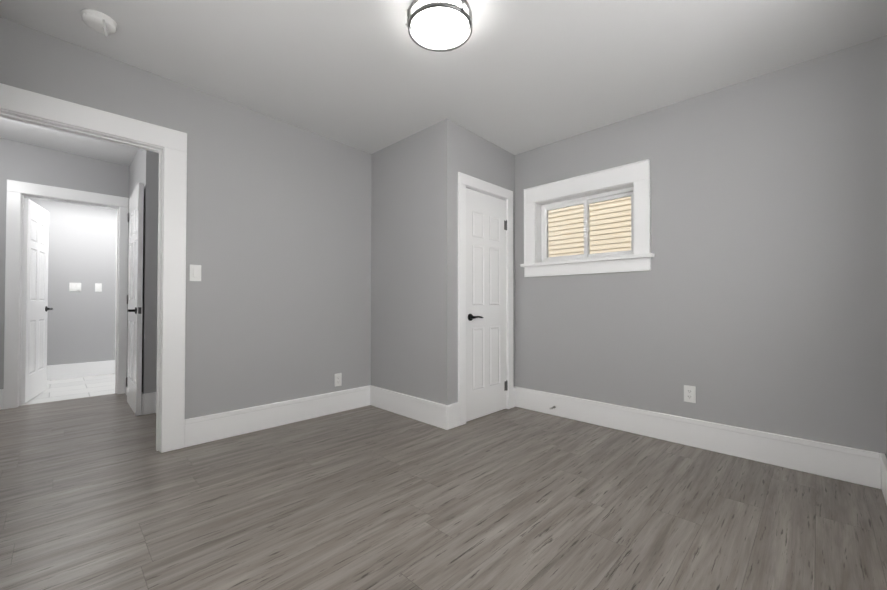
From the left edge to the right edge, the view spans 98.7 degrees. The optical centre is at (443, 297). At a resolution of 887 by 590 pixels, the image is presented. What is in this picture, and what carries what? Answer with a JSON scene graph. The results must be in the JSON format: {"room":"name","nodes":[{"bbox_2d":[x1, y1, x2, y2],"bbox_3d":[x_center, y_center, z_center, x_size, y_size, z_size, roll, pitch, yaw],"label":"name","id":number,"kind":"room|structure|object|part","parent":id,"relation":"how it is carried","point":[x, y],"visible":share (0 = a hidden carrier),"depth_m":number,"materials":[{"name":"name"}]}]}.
{"room":"empty bedroom","nodes":[
{"label":"empty bedroom","id":0,"kind":"room"},
{"bbox_2d":[0,138,128,388],"bbox_3d":[-3.939,-0.269,3.884,0.120,2.640,3.340,-1,-1,45],"label":"wall","id":1,"kind":"structure","parent":0,"point":[25,162],"depth_m":3.79,"materials":[{"name":"grey paint"}]},
{"bbox_2d":[0,389,2,409],"bbox_3d":[-4.544,0.947,3.157,0.016,0.188,1.175,-1,-1,45],"label":"baseboard","id":2,"kind":"structure","parent":1,"relation":"attached to","point":[1,390],"depth_m":3.56,"materials":[{"name":"white wood"}]},
{"bbox_2d":[21,198,52,403],"bbox_3d":[-4.334,0.030,4.068,0.711,2.032,0.227,-1,-1,45],"label":"bathroom door","id":3,"kind":"structure","parent":1,"relation":"in","point":[35,308],"depth_m":3.98,"materials":[{"name":"white wood"}]},
{"bbox_2d":[3,179,128,408],"bbox_3d":[-3.868,-0.030,3.953,0.158,2.165,0.892,-1,-1,45],"label":"door frame","id":4,"kind":"structure","parent":1,"relation":"attached to","point":[17,192],"depth_m":3.69,"materials":[{"name":"white wood"}]},
{"bbox_2d":[21,374,114,405],"bbox_3d":[-4.482,1.110,4.576,1.770,0.100,3.250,-1,-1,45],"label":"floor","id":5,"kind":"structure","parent":0,"point":[74,388],"depth_m":4.44,"materials":[{"name":"white tile"}]},
{"bbox_2d":[24,197,116,365],"bbox_3d":[-4.995,-0.252,5.135,0.120,2.640,3.040,-1,-1,45],"label":"wall","id":6,"kind":"structure","parent":0,"point":[82,251],"depth_m":5.14,"materials":[{"name":"grey paint"}]},
{"bbox_2d":[69,283,80,290],"bbox_3d":[-4.933,-0.143,5.101,0.013,0.115,0.116,-1,-1,45],"label":"bathroom light switch","id":7,"kind":"object","parent":6,"relation":"attached to","point":[74,286],"visible":1,"depth_m":5.10,"materials":[{"name":"white plastic"}]},
{"bbox_2d":[47,360,114,379],"bbox_3d":[-4.946,0.973,5.071,0.016,0.188,2.800,-1,-1,45],"label":"baseboard","id":8,"kind":"structure","parent":6,"relation":"attached to","point":[64,371],"depth_m":5.12,"materials":[{"name":"white wood"}]},
{"bbox_2d":[95,283,101,291],"bbox_3d":[-4.772,-0.141,5.265,0.013,0.115,0.070,-1,-1,45],"label":"bathroom light switch","id":9,"kind":"object","parent":6,"relation":"attached to","point":[98,287],"visible":1,"depth_m":5.26,"materials":[{"name":"white plastic"}]},
{"bbox_2d":[115,221,116,351],"bbox_3d":[-4.612,-0.008,5.421,0.020,2.160,0.090,-1,-1,45],"label":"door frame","id":10,"kind":"structure","parent":6,"relation":"attached to","point":[115,295],"depth_m":5.38,"materials":[{"name":"white wood"}]},
{"bbox_2d":[127,149,143,346],"bbox_3d":[-3.094,-0.269,3.908,1.050,2.640,0.120,-1,-1,45],"label":"wall","id":11,"kind":"structure","parent":0,"point":[136,171],"depth_m":3.89,"materials":[{"name":"grey paint"}]},
{"bbox_2d":[126,183,143,415],"bbox_3d":[-2.948,0.013,3.591,0.712,2.052,0.099,-1,-1,45],"label":"door","id":12,"kind":"structure","parent":11,"relation":"in","point":[134,311],"depth_m":3.44,"materials":[{"name":"white wood"}]},
{"bbox_2d":[142,150,158,393],"bbox_3d":[-1.818,-0.262,4.370,0.120,2.640,2.570,-1,-1,45],"label":"wall","id":13,"kind":"structure","parent":0,"point":[150,279],"depth_m":3.45,"materials":[{"name":"grey paint"}]},
{"bbox_2d":[141,392,155,414],"bbox_3d":[-1.775,0.963,4.301,0.016,0.188,2.586,-1,-1,45],"label":"baseboard","id":14,"kind":"structure","parent":13,"relation":"attached to","point":[148,403],"depth_m":3.41,"materials":[{"name":"white wood"}]},
{"bbox_2d":[0,17,370,418],"bbox_3d":[-1.770,-0.284,2.766,0.120,2.640,4.790,-1,-1,45],"label":"wall","id":15,"kind":"structure","parent":0,"point":[278,250],"depth_m":2.96,"materials":[{"name":"grey paint"}]},
{"bbox_2d":[0,83,186,452],"bbox_3d":[-2.200,-0.060,2.326,0.158,2.180,1.025,-1,-1,45],"label":"door frame","id":16,"kind":"structure","parent":15,"relation":"attached to","point":[168,145],"depth_m":2.56,"materials":[{"name":"white wood"}]},
{"bbox_2d":[190,264,200,280],"bbox_3d":[-1.751,-0.175,2.689,0.013,0.115,0.070,-1,-1,45],"label":"light switch","id":17,"kind":"object","parent":15,"relation":"attached to","point":[195,272],"visible":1,"depth_m":2.69,"materials":[{"name":"white plastic"}]},
{"bbox_2d":[184,390,367,446],"bbox_3d":[-1.250,0.948,3.180,0.016,0.188,1.545,-1,-1,45],"label":"baseboard","id":18,"kind":"structure","parent":15,"relation":"attached to","point":[201,432],"depth_m":3.03,"materials":[{"name":"white wood"}]},
{"bbox_2d":[334,373,341,386],"bbox_3d":[-0.963,0.751,3.480,0.008,0.115,0.070,-1,-1,45],"label":"electrical outlet","id":19,"kind":"object","parent":15,"relation":"attached to","point":[337,379],"visible":1,"depth_m":3.48,"materials":[{"name":"white plastic"}]},
{"bbox_2d":[371,119,458,404],"bbox_3d":[-0.301,-0.275,3.431,1.040,2.640,0.120,-1,-1,45],"label":"wall","id":20,"kind":"structure","parent":0,"point":[414,265],"depth_m":3.27,"materials":[{"name":"grey paint"}]},
{"bbox_2d":[368,389,451,429],"bbox_3d":[-0.334,0.950,3.352,1.031,0.188,0.024,-1,-1,45],"label":"baseboard","id":21,"kind":"structure","parent":20,"relation":"attached to","point":[435,416],"depth_m":3.27,"materials":[{"name":"white wood"}]},
{"bbox_2d":[0,393,886,589],"bbox_3d":[-1.248,1.081,2.338,5.980,0.100,5.200,-1,-1,45],"label":"floor","id":22,"kind":"structure","parent":0,"point":[99,492],"depth_m":1.83,"materials":[{"name":"grey laminate"}]},
{"bbox_2d":[0,0,886,165],"bbox_3d":[-1.878,-1.584,2.994,7.750,0.386,5.200,-1,-1,45],"label":"ceiling","id":23,"kind":"structure","parent":0,"point":[514,77],"depth_m":2.29,"materials":[{"name":"white paint"}]},
{"bbox_2d":[81,9,117,36],"bbox_3d":[-1.863,-1.451,2.061,0.148,0.114,0.148,-1,-1,45],"label":"smoke detector","id":24,"kind":"object","parent":23,"relation":"attached to","point":[99,22],"visible":1,"depth_m":2.03,"materials":[{"name":"white plastic"}]},
{"bbox_2d":[405,0,471,51],"bbox_3d":[-0.013,-1.426,1.970,0.346,0.086,0.334,-1,-1,45],"label":"flush-mount light","id":25,"kind":"object","parent":23,"relation":"attached to","point":[440,25],"visible":1,"depth_m":1.93,"materials":[{"name":"white glass"}]},
{"bbox_2d":[459,125,514,386],"bbox_3d":[0.360,-0.275,3.446,0.120,2.640,0.830,-1,-1,45],"label":"wall","id":26,"kind":"structure","parent":0,"point":[479,158],"depth_m":3.44,"materials":[{"name":"grey paint"}]},
{"bbox_2d":[458,172,513,425],"bbox_3d":[0.349,0.010,3.418,0.139,2.070,0.770,-1,-1,45],"label":"door frame","id":27,"kind":"structure","parent":26,"relation":"attached to","point":[465,181],"depth_m":3.18,"materials":[{"name":"white wood"}]},
{"bbox_2d":[466,188,507,421],"bbox_3d":[0.376,0.058,3.397,0.148,1.957,0.595,-1,-1,45],"label":"closet door","id":28,"kind":"structure","parent":26,"relation":"in","point":[486,380],"depth_m":3.37,"materials":[{"name":"white wood"}]},
{"bbox_2d":[515,35,886,455],"bbox_3d":[0.816,-0.271,3.720,4.785,2.640,0.200,-1,-1,45],"label":"wall","id":29,"kind":"structure","parent":0,"point":[755,298],"depth_m":2.46,"materials":[{"name":"grey paint"}]},
{"bbox_2d":[520,159,654,276],"bbox_3d":[1.203,-0.615,3.277,1.139,0.835,0.205,-1,-1,45],"label":"window","id":30,"kind":"structure","parent":29,"relation":"in","point":[635,176],"depth_m":3.22,"materials":[{"name":"white wood"}]},
{"bbox_3d":[1.250,-0.600,3.325,0.849,0.557,0.070,-1,-1,45],"label":"window sash","id":31,"kind":"part","parent":30,"relation":"part of","materials":[{"name":"white plastic"}]},
{"bbox_2d":[684,385,695,402],"bbox_3d":[1.724,0.675,2.667,0.070,0.115,0.008,-1,-1,45],"label":"electrical outlet","id":32,"kind":"object","parent":29,"relation":"attached to","point":[689,393],"visible":1,"depth_m":2.66,"materials":[{"name":"white plastic"}]},
{"bbox_2d":[514,390,875,487],"bbox_3d":[1.505,0.943,2.857,2.315,0.188,0.040,-1,-1,45],"label":"baseboard","id":33,"kind":"structure","parent":29,"relation":"attached to","point":[862,470],"depth_m":2.53,"materials":[{"name":"white wood"}]},
{"bbox_2d":[185,385,886,476],"bbox_3d":[-0.076,0.851,1.973,3.385,0.034,3.520,-1,-1,45],"label":"cap","id":34,"kind":"object","parent":33,"relation":"on","point":[849,450],"visible":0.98,"depth_m":2.81,"materials":[{"name":"white wood"}]},
{"bbox_2d":[886,399,886,457],"bbox_3d":[1.147,-0.311,0.700,0.166,2.640,3.640,-1,-1,45],"label":"wall","id":35,"kind":"structure","parent":0,"point":[886,428],"depth_m":2.03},
{"bbox_2d":[876,459,886,503],"bbox_3d":[1.123,0.916,0.791,0.020,0.188,3.520,-1,-1,45],"label":"baseboard","id":36,"kind":"structure","parent":35,"relation":"attached to","point":[881,479],"depth_m":2.03,"materials":[{"name":"white wood"}]},
{"label":"outside","id":37,"kind":"structure","parent":0,"visible":0},
{"bbox_3d":[0.993,1.314,6.690,20.000,0.250,4.150,-1,-1,45],"label":"ground","id":38,"kind":"structure","parent":37,"visible":0},
{"bbox_2d":[548,196,630,256],"bbox_3d":[2.267,-1.600,8.022,16.000,6.012,0.320,-1,-1,45],"label":"house siding","id":39,"kind":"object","parent":38,"relation":"on","point":[562,219],"depth_m":7.23,"materials":[{"name":"yellow"}]}
]}

